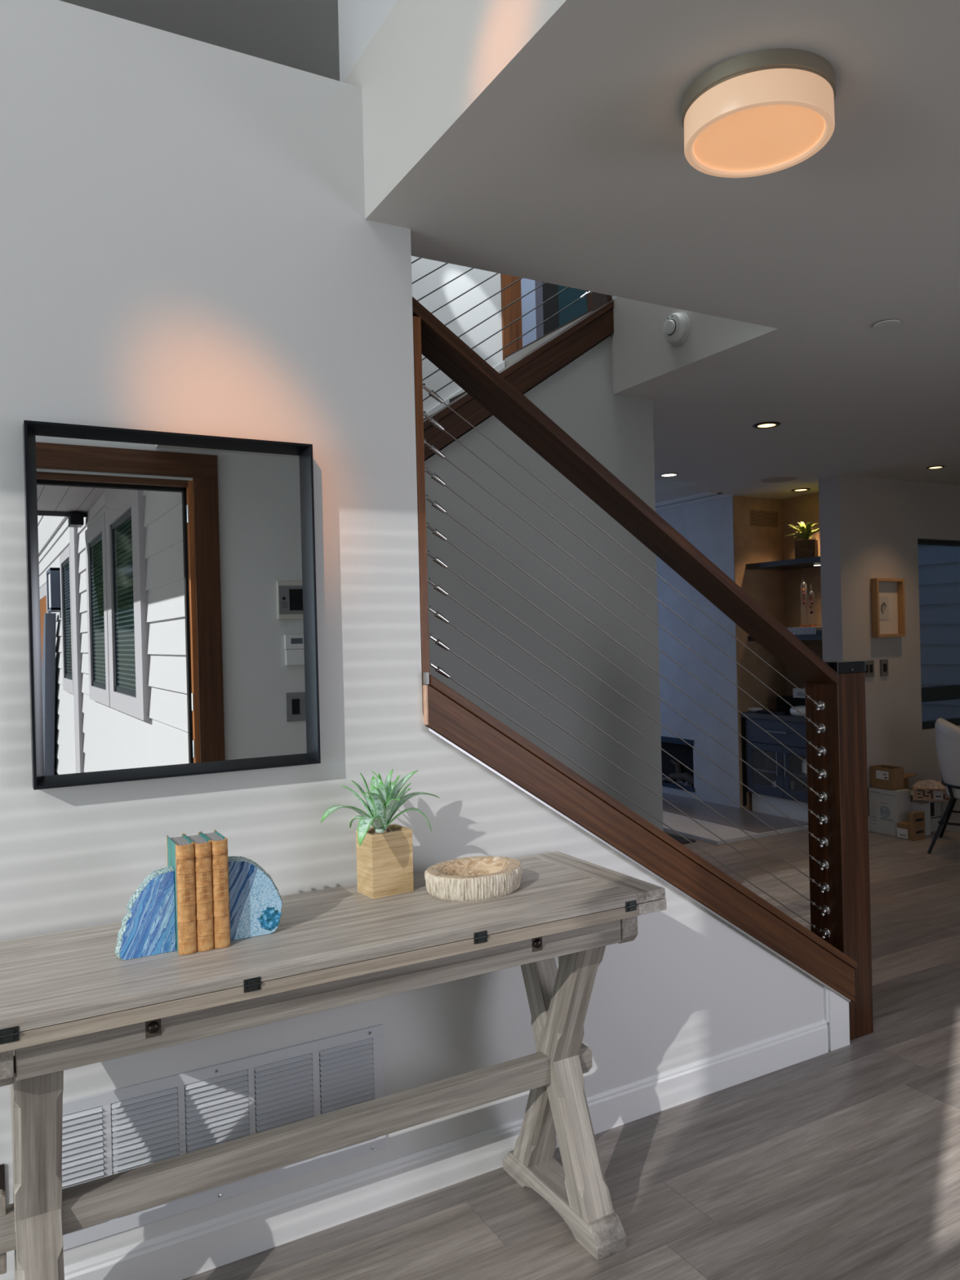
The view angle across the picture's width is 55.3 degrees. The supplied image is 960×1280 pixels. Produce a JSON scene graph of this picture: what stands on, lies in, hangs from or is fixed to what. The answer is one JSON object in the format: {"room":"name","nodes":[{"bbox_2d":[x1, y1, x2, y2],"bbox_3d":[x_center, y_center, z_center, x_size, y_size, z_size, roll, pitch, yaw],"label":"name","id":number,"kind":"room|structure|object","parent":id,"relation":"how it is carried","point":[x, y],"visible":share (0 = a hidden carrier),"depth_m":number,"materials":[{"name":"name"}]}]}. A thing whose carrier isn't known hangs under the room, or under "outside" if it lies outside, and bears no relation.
{"room":"entrance hall","nodes":[
{"label":"entrance hall","id":0,"kind":"room"},
{"bbox_2d":[59,0,339,80],"bbox_3d":[-2.804,-3.402,3.638,11.200,1.280,4.180,-2,0,-29],"label":"ceiling","id":1,"kind":"structure","parent":0,"point":[303,35],"depth_m":4.17,"materials":[{"name":"paint"}]},
{"bbox_2d":[337,0,397,82],"bbox_3d":[1.128,-2.809,1.528,1.702,2.450,3.320,-2,0,-29],"label":"wall","id":2,"kind":"structure","parent":0,"point":[359,20],"depth_m":2.46,"materials":[{"name":"paint"}]},
{"bbox_2d":[355,823,413,898],"bbox_3d":[-0.239,0.553,2.303,0.114,0.155,0.088,-2,0,-34],"label":"pot","id":3,"kind":"object","parent":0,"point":[384,856],"depth_m":2.27,"materials":[{"name":"brown wood"}]},
{"bbox_2d":[0,0,827,1279],"bbox_3d":[-2.651,0.080,1.202,8.935,2.965,0.158,-2,0,-29],"label":"wall","id":4,"kind":"structure","parent":0,"point":[188,245],"depth_m":2.29,"materials":[{"name":"paint"}]},
{"bbox_2d":[0,1164,4,1191],"bbox_3d":[-1.076,1.200,1.973,0.095,0.118,0.006,-2,0,-29],"label":"wall outlet","id":5,"kind":"object","parent":4,"relation":"attached to","point":[2,1166],"visible":0.53,"depth_m":1.99,"materials":[{"name":"black plastic"}]},
{"bbox_2d":[22,420,320,790],"bbox_3d":[-0.706,-0.083,2.166,0.650,0.802,0.051,-2,0,-29],"label":"wall mirror","id":6,"kind":"object","parent":4,"relation":"attached to","point":[171,593],"visible":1,"depth_m":2.16,"materials":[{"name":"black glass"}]},
{"bbox_2d":[62,1024,386,1250],"bbox_3d":[-0.634,1.193,2.216,0.873,0.328,0.012,-2,0,-29],"label":"air vent","id":7,"kind":"object","parent":4,"relation":"in","point":[114,1131],"visible":0.58,"depth_m":2.21,"materials":[{"name":"white metal"}]},
{"bbox_2d":[63,1117,523,1279],"bbox_3d":[-0.404,1.444,2.341,1.202,0.120,0.013,-2,0,-29],"label":"baseboard","id":8,"kind":"structure","parent":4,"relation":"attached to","point":[204,1246],"depth_m":2.31,"materials":[{"name":"white paint"}]},
{"bbox_2d":[426,727,850,1002],"bbox_3d":[0.592,0.770,2.899,1.652,1.102,0.020,-2,0,-29],"label":"trim","id":9,"kind":"structure","parent":4,"relation":"attached to","point":[428,729],"depth_m":2.80,"materials":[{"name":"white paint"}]},
{"bbox_2d":[586,1019,828,1134],"bbox_3d":[0.773,1.412,2.996,1.045,0.120,0.013,-2,0,-29],"label":"baseboard","id":10,"kind":"structure","parent":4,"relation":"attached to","point":[624,1104],"depth_m":2.96,"materials":[{"name":"white paint"}]},
{"bbox_2d":[823,986,849,1051],"bbox_3d":[1.277,1.341,3.278,0.113,0.236,0.013,-2,0,-29],"label":"trim","id":11,"kind":"structure","parent":4,"relation":"attached to","point":[836,1007],"depth_m":3.27,"materials":[{"name":"white paint"}]},
{"bbox_2d":[423,391,466,419],"bbox_3d":[-0.925,0.122,3.373,4.060,2.781,1.945,-2,0,-29],"label":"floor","id":12,"kind":"structure","parent":0,"point":[452,399],"depth_m":4.84,"materials":[{"name":"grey wood"}]},
{"bbox_2d":[412,296,873,1040],"bbox_3d":[0.603,0.258,3.009,1.815,2.437,0.204,-2,0,-29],"label":"stair railing","id":13,"kind":"object","parent":12,"relation":"attached to","point":[836,950],"visible":0.97,"depth_m":2.99,"materials":[{"name":"brown wood"}]},
{"bbox_2d":[411,256,502,412],"bbox_3d":[-3.755,-1.165,3.027,8.840,5.500,0.120,-2,0,-29],"label":"wall","id":14,"kind":"structure","parent":0,"point":[420,268],"depth_m":4.99,"materials":[{"name":"paint"}]},
{"bbox_2d":[423,360,505,417],"bbox_3d":[-0.908,-0.561,4.522,2.440,1.938,0.025,-2,0,-29],"label":"trim","id":15,"kind":"structure","parent":14,"relation":"attached to","point":[500,366],"depth_m":4.93,"materials":[{"name":"white paint"}]},
{"bbox_2d":[500,273,522,364],"bbox_3d":[0.124,-2.645,5.206,0.125,2.350,0.155,-2,0,-29],"label":"trim","id":16,"kind":"structure","parent":14,"relation":"attached to","point":[511,294],"depth_m":5.14,"materials":[{"name":"brown wood"}]},
{"bbox_2d":[520,278,536,346],"bbox_3d":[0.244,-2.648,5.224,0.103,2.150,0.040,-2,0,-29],"label":"door","id":17,"kind":"structure","parent":14,"relation":"in","point":[528,302],"depth_m":5.21,"materials":[{"name":"blue paint"}]},
{"bbox_2d":[424,335,662,831],"bbox_3d":[-0.956,0.064,3.450,4.083,2.900,0.120,-2,0,-29],"label":"wall","id":18,"kind":"structure","parent":0,"point":[579,397],"depth_m":4.12,"materials":[{"name":"paint"}]},
{"bbox_2d":[411,257,613,459],"bbox_3d":[-0.293,-1.361,3.832,2.040,2.623,0.166,-2,0,-29],"label":"stair railing","id":19,"kind":"object","parent":18,"relation":"on","point":[538,364],"visible":0.11,"depth_m":4.04,"materials":[{"name":"brown wood"}]},
{"bbox_2d":[504,298,612,358],"bbox_3d":[0.887,-1.596,6.188,2.355,0.010,3.080,-2,0,-29],"label":"floor","id":20,"kind":"structure","parent":0,"point":[591,310],"depth_m":4.71,"materials":[{"name":"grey wood"}]},
{"bbox_2d":[534,280,543,339],"bbox_3d":[0.282,-2.649,5.314,0.049,2.150,0.160,-2,0,-29],"label":"trim","id":21,"kind":"structure","parent":20,"relation":"on","point":[539,291],"depth_m":5.25,"materials":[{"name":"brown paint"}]},
{"bbox_2d":[542,281,559,335],"bbox_3d":[0.352,-2.651,5.354,0.109,2.150,0.158,-2,0,-29],"label":"trim","id":22,"kind":"structure","parent":20,"relation":"on","point":[550,308],"depth_m":5.29,"materials":[{"name":"black"}]},
{"bbox_2d":[182,829,959,1279],"bbox_3d":[-0.139,1.516,4.434,16.600,0.050,9.812,-2,0,-29],"label":"floor","id":23,"kind":"structure","parent":0,"point":[842,1163],"depth_m":2.53,"materials":[{"name":"grey wood"}]},
{"bbox_2d":[0,851,666,1279],"bbox_3d":[-0.330,1.068,2.095,1.574,0.868,0.484,-2,0,-29],"label":"console table","id":24,"kind":"object","parent":23,"relation":"on","point":[68,1001],"visible":1,"depth_m":1.96,"materials":[{"name":"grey wood"}]},
{"bbox_2d":[114,866,175,960],"bbox_3d":[-0.690,0.558,1.880,0.116,0.172,0.040,-2,0,-29],"label":"bookend","id":25,"kind":"object","parent":24,"relation":"on","point":[148,928],"visible":1,"depth_m":1.87,"materials":[{"name":"blue stone"}]},
{"bbox_2d":[166,833,196,955],"bbox_3d":[-0.624,0.530,1.919,0.035,0.224,0.120,-2,0,-29],"label":"book","id":26,"kind":"object","parent":24,"relation":"on","point":[180,850],"visible":0.95,"depth_m":1.87,"materials":[{"name":"brown leather"}]},
{"bbox_2d":[183,831,213,951],"bbox_3d":[-0.594,0.529,1.936,0.034,0.224,0.120,-2,0,-29],"label":"book","id":27,"kind":"object","parent":24,"relation":"on","point":[202,846],"visible":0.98,"depth_m":1.89,"materials":[{"name":"brown leather"}]},
{"bbox_2d":[200,829,230,948],"bbox_3d":[-0.564,0.528,1.953,0.033,0.224,0.120,-2,0,-29],"label":"book","id":28,"kind":"object","parent":24,"relation":"on","point":[220,897],"visible":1,"depth_m":1.90,"materials":[{"name":"brown leather"}]},
{"bbox_2d":[227,856,282,941],"bbox_3d":[-0.490,0.551,1.992,0.119,0.175,0.040,-2,0,-29],"label":"bookend","id":29,"kind":"object","parent":24,"relation":"on","point":[255,902],"visible":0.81,"depth_m":1.97,"materials":[{"name":"blue stone"}]},
{"bbox_2d":[320,768,439,898],"bbox_3d":[-0.242,0.477,2.281,0.152,0.309,0.374,-1,0,41],"label":"potted plant","id":30,"kind":"object","parent":24,"relation":"on","point":[384,851],"visible":1,"depth_m":2.27,"materials":[{"name":"green plant"}]},
{"bbox_2d":[424,856,522,901],"bbox_3d":[-0.011,0.597,2.303,0.259,0.057,0.210,-2,0,-29],"label":"dish","id":31,"kind":"object","parent":24,"relation":"on","point":[472,878],"visible":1,"depth_m":2.23,"materials":[{"name":"beige wood"}]},
{"bbox_2d":[665,832,696,844],"bbox_3d":[1.030,1.448,6.956,0.500,0.010,1.220,-2,0,-29],"label":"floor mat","id":32,"kind":"object","parent":23,"relation":"on","point":[678,838],"visible":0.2,"depth_m":6.59,"materials":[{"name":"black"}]},
{"bbox_2d":[662,792,808,844],"bbox_3d":[1.320,1.427,8.056,0.978,0.033,3.180,-2,0,-29],"label":"hearth","id":33,"kind":"object","parent":23,"relation":"on","point":[673,818],"visible":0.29,"depth_m":7.03,"materials":[{"name":"paint"}]},
{"bbox_2d":[741,709,808,822],"bbox_3d":[2.608,0.998,7.332,0.552,0.820,0.864,-2,0,-29],"label":"base cabinet","id":34,"kind":"object","parent":23,"relation":"on","point":[751,755],"visible":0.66,"depth_m":7.33,"materials":[{"name":"blue wood"}]},
{"bbox_2d":[741,709,805,722],"bbox_3d":[2.603,0.608,7.330,0.546,0.040,0.857,-2,0,-29],"label":"countertop","id":35,"kind":"structure","parent":34,"relation":"on","point":[788,717],"depth_m":7.28,"materials":[{"name":"grey stone"}]},
{"bbox_2d":[747,706,763,711],"bbox_3d":[2.283,0.576,7.605,0.100,0.036,0.150,-2,0,-29],"label":"remote","id":36,"kind":"object","parent":35,"relation":"on","point":[750,708],"visible":0.95,"depth_m":7.56,"materials":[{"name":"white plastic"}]},
{"bbox_2d":[757,709,791,715],"bbox_3d":[2.401,0.582,7.414,0.140,0.019,0.290,-2,0,-29],"label":"tray","id":37,"kind":"object","parent":35,"relation":"on","point":[764,711],"visible":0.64,"depth_m":7.37,"materials":[{"name":"black metal"}]},
{"bbox_2d":[776,695,805,711],"bbox_3d":[2.627,0.524,7.397,0.200,0.124,0.420,-2,0,-29],"label":"case","id":38,"kind":"object","parent":35,"relation":"on","point":[782,704],"visible":0.21,"depth_m":7.42,"materials":[{"name":"black"}]},
{"bbox_2d":[792,687,804,697],"bbox_3d":[2.668,0.423,7.315,0.182,0.074,0.275,-2,0,-29],"label":"box","id":39,"kind":"object","parent":38,"relation":"on","point":[797,693],"visible":0.28,"depth_m":7.35,"materials":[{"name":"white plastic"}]},
{"bbox_2d":[790,706,805,716],"bbox_3d":[2.531,0.553,7.137,0.220,0.072,0.230,-2,0,-29],"label":"speaker","id":40,"kind":"object","parent":35,"relation":"on","point":[793,712],"visible":0.58,"depth_m":7.08},
{"bbox_2d":[753,765,807,777],"bbox_3d":[2.624,1.054,7.336,0.468,0.014,0.817,-2,0,-29],"label":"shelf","id":41,"kind":"object","parent":34,"relation":"attached to","point":[797,773],"depth_m":7.26,"materials":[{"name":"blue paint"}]},
{"bbox_2d":[772,780,794,790],"bbox_3d":[2.456,1.186,7.421,0.145,0.089,0.110,-2,0,-29],"label":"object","id":42,"kind":"object","parent":34,"relation":"in","point":[775,781],"visible":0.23,"depth_m":7.40,"materials":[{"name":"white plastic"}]},
{"bbox_2d":[764,751,805,770],"bbox_3d":[2.485,0.972,7.467,0.280,0.153,0.190,-2,0,-29],"label":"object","id":43,"kind":"object","parent":34,"relation":"on","point":[795,762],"visible":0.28,"depth_m":7.41,"materials":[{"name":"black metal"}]},
{"bbox_2d":[801,758,807,775],"bbox_3d":[2.561,0.983,7.126,0.110,0.130,0.110,-2,0,-29],"label":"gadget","id":44,"kind":"object","parent":34,"relation":"on","point":[804,770],"visible":0.31,"depth_m":7.11,"materials":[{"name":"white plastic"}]},
{"bbox_2d":[868,786,911,836],"bbox_3d":[2.984,1.243,6.676,0.149,0.325,0.237,-2,0,-29],"label":"carton","id":45,"kind":"object","parent":23,"relation":"on","point":[887,807],"visible":0.97,"depth_m":6.61,"materials":[{"name":"white cardboard"}]},
{"bbox_2d":[871,764,903,790],"bbox_3d":[3.034,1.000,6.723,0.267,0.155,0.185,-2,0,-29],"label":"carton","id":46,"kind":"object","parent":45,"relation":"on","point":[882,776],"visible":1,"depth_m":6.63,"materials":[{"name":"brown cardboard"}]},
{"bbox_2d":[896,821,909,839],"bbox_3d":[3.031,1.352,6.508,0.097,0.105,0.094,-2,0,-29],"label":"carton","id":47,"kind":"object","parent":23,"relation":"on","point":[902,827],"visible":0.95,"depth_m":6.49,"materials":[{"name":"brown cardboard"}]},
{"bbox_2d":[908,810,925,840],"bbox_3d":[3.080,1.309,6.459,0.133,0.190,0.037,-2,0,-29],"label":"carton","id":48,"kind":"object","parent":23,"relation":"on","point":[917,819],"visible":1,"depth_m":6.44,"materials":[{"name":"brown cardboard"}]},
{"bbox_2d":[910,799,930,835],"bbox_3d":[3.125,1.274,6.682,0.090,0.257,0.290,-2,0,-29],"label":"carton","id":49,"kind":"object","parent":23,"relation":"on","point":[915,805],"visible":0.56,"depth_m":6.56,"materials":[{"name":"white cardboard"}]},
{"bbox_2d":[903,773,916,789],"bbox_3d":[3.100,1.076,6.739,0.138,0.179,0.150,-2,0,-29],"label":"carton","id":50,"kind":"object","parent":49,"relation":"on","point":[906,775],"visible":0.22,"depth_m":6.71,"materials":[{"name":"brown cardboard"}]},
{"bbox_2d":[912,785,950,801],"bbox_3d":[3.212,1.092,6.522,0.235,0.088,0.103,-1,0,26],"label":"carton","id":51,"kind":"object","parent":49,"relation":"on","point":[918,793],"visible":0.82,"depth_m":6.48,"materials":[{"name":"cardboard"}]},
{"bbox_2d":[911,779,945,789],"bbox_3d":[3.214,1.022,6.551,0.150,0.052,0.200,-2,0,-29],"label":"plastic bag","id":52,"kind":"object","parent":51,"relation":"on","point":[929,784],"visible":0.95,"depth_m":6.51,"materials":[{"name":"beige plastic"}]},
{"bbox_2d":[910,790,941,831],"bbox_3d":[3.235,1.268,6.788,0.195,0.262,0.261,-2,0,-29],"label":"carton","id":53,"kind":"object","parent":23,"relation":"on","point":[935,806],"visible":0.19,"depth_m":6.69,"materials":[{"name":"white cardboard"}]},
{"bbox_2d":[927,717,959,853],"bbox_3d":[3.332,0.960,6.111,0.578,0.882,0.586,-1,0,34],"label":"dining chair","id":54,"kind":"object","parent":23,"relation":"on","point":[947,733],"visible":1,"depth_m":6.04,"materials":[{"name":"white plastic"}]},
{"bbox_2d":[940,796,959,833],"bbox_3d":[3.634,1.254,6.850,0.545,0.270,0.341,-2,0,-29],"label":"carton","id":55,"kind":"object","parent":23,"relation":"on","point":[954,817],"visible":0.06,"depth_m":6.65,"materials":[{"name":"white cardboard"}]},
{"bbox_2d":[343,0,959,511],"bbox_3d":[2.912,-1.425,6.157,9.257,0.434,9.700,-2,0,-29],"label":"ceiling","id":56,"kind":"structure","parent":0,"point":[541,140],"depth_m":2.41,"materials":[{"name":"paint"}]},
{"bbox_2d":[660,472,677,476],"bbox_3d":[1.336,-1.166,6.476,0.120,0.006,0.120,-2,0,-29],"label":"recessed light","id":57,"kind":"object","parent":56,"relation":"in","point":[670,474],"visible":1,"depth_m":6.46,"materials":[{"name":"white metal"}]},
{"bbox_2d":[662,312,689,345],"bbox_3d":[0.814,-1.310,3.850,0.060,0.132,0.132,-2,0,-29],"label":"smoke detector","id":58,"kind":"object","parent":56,"relation":"attached to","point":[676,329],"visible":1,"depth_m":3.82,"materials":[{"name":"white plastic"}]},
{"bbox_2d":[655,492,733,511],"bbox_3d":[1.190,-1.166,8.744,0.280,0.012,3.100,-2,0,-29],"label":"ceiling vent","id":59,"kind":"object","parent":56,"relation":"in","point":[704,496],"visible":0.36,"depth_m":7.68,"materials":[{"name":"white metal"}]},
{"bbox_2d":[681,48,835,177],"bbox_3d":[0.579,-1.088,1.914,0.307,0.098,0.307,-2,0,-29],"label":"ceiling lamp","id":60,"kind":"object","parent":56,"relation":"attached to","point":[763,112],"visible":1,"depth_m":1.84,"materials":[{"name":"white glass"}]},
{"bbox_2d":[693,104,824,170],"bbox_3d":[0.580,-1.048,1.914,0.261,0.006,0.261,-2,0,-29],"label":"diffuser","id":61,"kind":"object","parent":60,"relation":"attached to","point":[740,137],"depth_m":1.91,"materials":[{"name":"white glass"}]},
{"bbox_2d":[752,422,780,428],"bbox_3d":[1.559,-1.167,4.984,0.146,0.006,0.146,-2,0,-29],"label":"recessed light","id":62,"kind":"object","parent":56,"relation":"in","point":[764,424],"visible":1,"depth_m":4.97,"materials":[{"name":"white metal"}]},
{"bbox_2d":[760,476,796,482],"bbox_3d":[2.220,-1.191,6.811,0.256,0.002,0.256,-2,0,-29],"label":"ceiling speaker","id":63,"kind":"object","parent":56,"relation":"attached to","point":[777,479],"visible":1,"depth_m":6.80},
{"bbox_2d":[791,488,810,491],"bbox_3d":[2.565,-1.199,7.326,0.146,0.006,0.146,-2,0,-29],"label":"recessed light","id":64,"kind":"object","parent":56,"relation":"in","point":[797,489],"visible":1,"depth_m":7.31,"materials":[{"name":"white metal"}]},
{"bbox_2d":[873,320,901,328],"bbox_3d":[1.494,-1.159,3.362,0.094,0.008,0.094,-2,0,-29],"label":"sprinkler cover","id":65,"kind":"object","parent":56,"relation":"attached to","point":[886,324],"visible":1,"depth_m":3.35,"materials":[{"name":"paint"}]},
{"bbox_2d":[926,465,945,469],"bbox_3d":[3.202,-1.213,6.442,0.120,0.006,0.120,-2,0,-29],"label":"recessed light","id":66,"kind":"object","parent":56,"relation":"in","point":[935,467],"visible":1,"depth_m":6.43,"materials":[{"name":"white metal"}]},
{"bbox_2d":[655,495,739,808],"bbox_3d":[1.584,0.125,9.116,0.570,2.616,3.210,-2,0,-29],"label":"wall","id":67,"kind":"structure","parent":0,"point":[708,526],"depth_m":7.93,"materials":[{"name":"paint"}]},
{"bbox_2d":[661,736,694,791],"bbox_3d":[1.567,1.112,8.721,0.126,0.457,1.485,-2,0,-29],"label":"fireplace","id":68,"kind":"object","parent":67,"relation":"in","point":[677,748],"visible":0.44,"depth_m":8.31,"materials":[{"name":"black"}]},
{"bbox_2d":[732,492,822,810],"bbox_3d":[2.600,0.105,7.393,0.670,2.616,0.970,-2,0,-29],"label":"wall niche","id":69,"kind":"object","parent":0,"point":[779,592],"visible":0.39,"depth_m":7.68,"materials":[{"name":"paint"}]},
{"bbox_2d":[749,509,779,528],"bbox_3d":[2.400,-1.021,7.730,0.340,0.145,0.006,-2,0,-29],"label":"wall grille","id":70,"kind":"object","parent":69,"relation":"attached to","point":[757,518],"visible":1,"depth_m":7.73,"materials":[{"name":"metal"}]},
{"bbox_2d":[746,555,820,569],"bbox_3d":[2.617,-0.618,7.353,0.445,0.044,0.867,-2,0,-29],"label":"floating shelf","id":71,"kind":"object","parent":69,"relation":"attached to","point":[804,562],"visible":0.51,"depth_m":7.35,"materials":[{"name":"grey wood"}]},
{"bbox_2d":[785,521,819,558],"bbox_3d":[2.580,-0.791,7.270,0.330,0.306,0.323,-2,0,-29],"label":"potted succulent","id":72,"kind":"object","parent":71,"relation":"on","point":[805,548],"visible":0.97,"depth_m":7.20,"materials":[{"name":"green plant"}]},
{"bbox_2d":[747,634,822,640],"bbox_3d":[2.632,-0.022,7.355,0.445,0.043,0.867,-2,0,-29],"label":"floating shelf","id":73,"kind":"object","parent":69,"relation":"attached to","point":[814,637],"visible":0.21,"depth_m":7.08,"materials":[{"name":"grey wood"}]},
{"bbox_2d":[786,626,822,635],"bbox_3d":[2.590,-0.072,7.234,0.235,0.060,0.350,-2,0,-29],"label":"hardcover book","id":74,"kind":"object","parent":73,"relation":"on","point":[800,630],"visible":0.51,"depth_m":7.12,"materials":[{"name":"grey"}]},
{"bbox_2d":[799,582,807,626],"bbox_3d":[2.574,-0.311,7.287,0.076,0.416,0.076,-2,0,-29],"label":"thermometer","id":75,"kind":"object","parent":74,"relation":"on","point":[802,583],"visible":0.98,"depth_m":7.28,"materials":[{"name":"clear glass"}]},
{"bbox_2d":[806,591,817,626],"bbox_3d":[2.611,-0.274,7.223,0.076,0.341,0.076,-2,0,-29],"label":"thermometer","id":76,"kind":"object","parent":74,"relation":"on","point":[811,592],"visible":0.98,"depth_m":7.21,"materials":[{"name":"clear glass"}]},
{"bbox_2d":[817,630,822,634],"bbox_3d":[2.726,-0.062,7.015,0.250,0.034,0.145,-2,0,-29],"label":"flat box","id":77,"kind":"object","parent":73,"relation":"on","point":[819,632],"visible":0.2,"depth_m":7.00,"materials":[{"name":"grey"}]},
{"bbox_2d":[794,538,817,558],"bbox_3d":[2.583,-0.713,7.251,0.150,0.148,0.150,-1,0,29],"label":"pot","id":78,"kind":"object","parent":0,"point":[805,548],"depth_m":7.19,"materials":[{"name":"brown wood"}]},
{"bbox_2d":[817,474,959,815],"bbox_3d":[4.627,0.052,7.863,4.670,2.616,0.180,-2,0,-29],"label":"wall","id":79,"kind":"structure","parent":0,"point":[870,527],"depth_m":6.87,"materials":[{"name":"beige paint"}]},
{"bbox_2d":[863,660,874,677],"bbox_3d":[2.869,0.211,6.771,0.120,0.123,0.014,-2,0,-29],"label":"wall switch","id":80,"kind":"object","parent":79,"relation":"attached to","point":[869,672],"visible":0.6,"depth_m":6.77,"materials":[{"name":"grey plastic"}]},
{"bbox_2d":[880,659,888,675],"bbox_3d":[3.026,0.207,6.859,0.080,0.123,0.014,-2,0,-29],"label":"wall switch","id":81,"kind":"object","parent":79,"relation":"attached to","point":[883,663],"visible":1,"depth_m":6.85,"materials":[{"name":"grey plastic"}]},
{"bbox_2d":[870,577,906,637],"bbox_3d":[3.054,-0.241,6.855,0.315,0.437,0.054,-2,0,-29],"label":"framed picture","id":82,"kind":"object","parent":79,"relation":"attached to","point":[887,594],"visible":1,"depth_m":6.88,"materials":[{"name":"brown wood"}]},
{"bbox_3d":[1.410,-2.829,5.966,1.600,2.450,0.120,-2,0,-29],"label":"wall","id":83,"kind":"structure","parent":0,"visible":0},
{"bbox_2d":[558,284,587,326],"bbox_3d":[0.520,-2.655,5.373,0.203,2.150,0.028,-2,0,-29],"label":"window","id":84,"kind":"structure","parent":83,"relation":"in","point":[570,295],"depth_m":5.35,"materials":[{"name":"teal glass"}]},
{"bbox_2d":[586,290,592,311],"bbox_3d":[0.652,-2.659,5.520,0.167,2.150,0.160,-2,0,-29],"label":"trim","id":85,"kind":"structure","parent":83,"relation":"attached to","point":[589,298],"depth_m":5.42,"materials":[{"name":"brown wood"}]},
{"label":"outside","id":86,"kind":"structure","parent":0,"visible":0},
{"bbox_2d":[917,539,959,729],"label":"window","id":87,"kind":"structure","parent":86,"point":[939,566],"depth_m":8.53,"materials":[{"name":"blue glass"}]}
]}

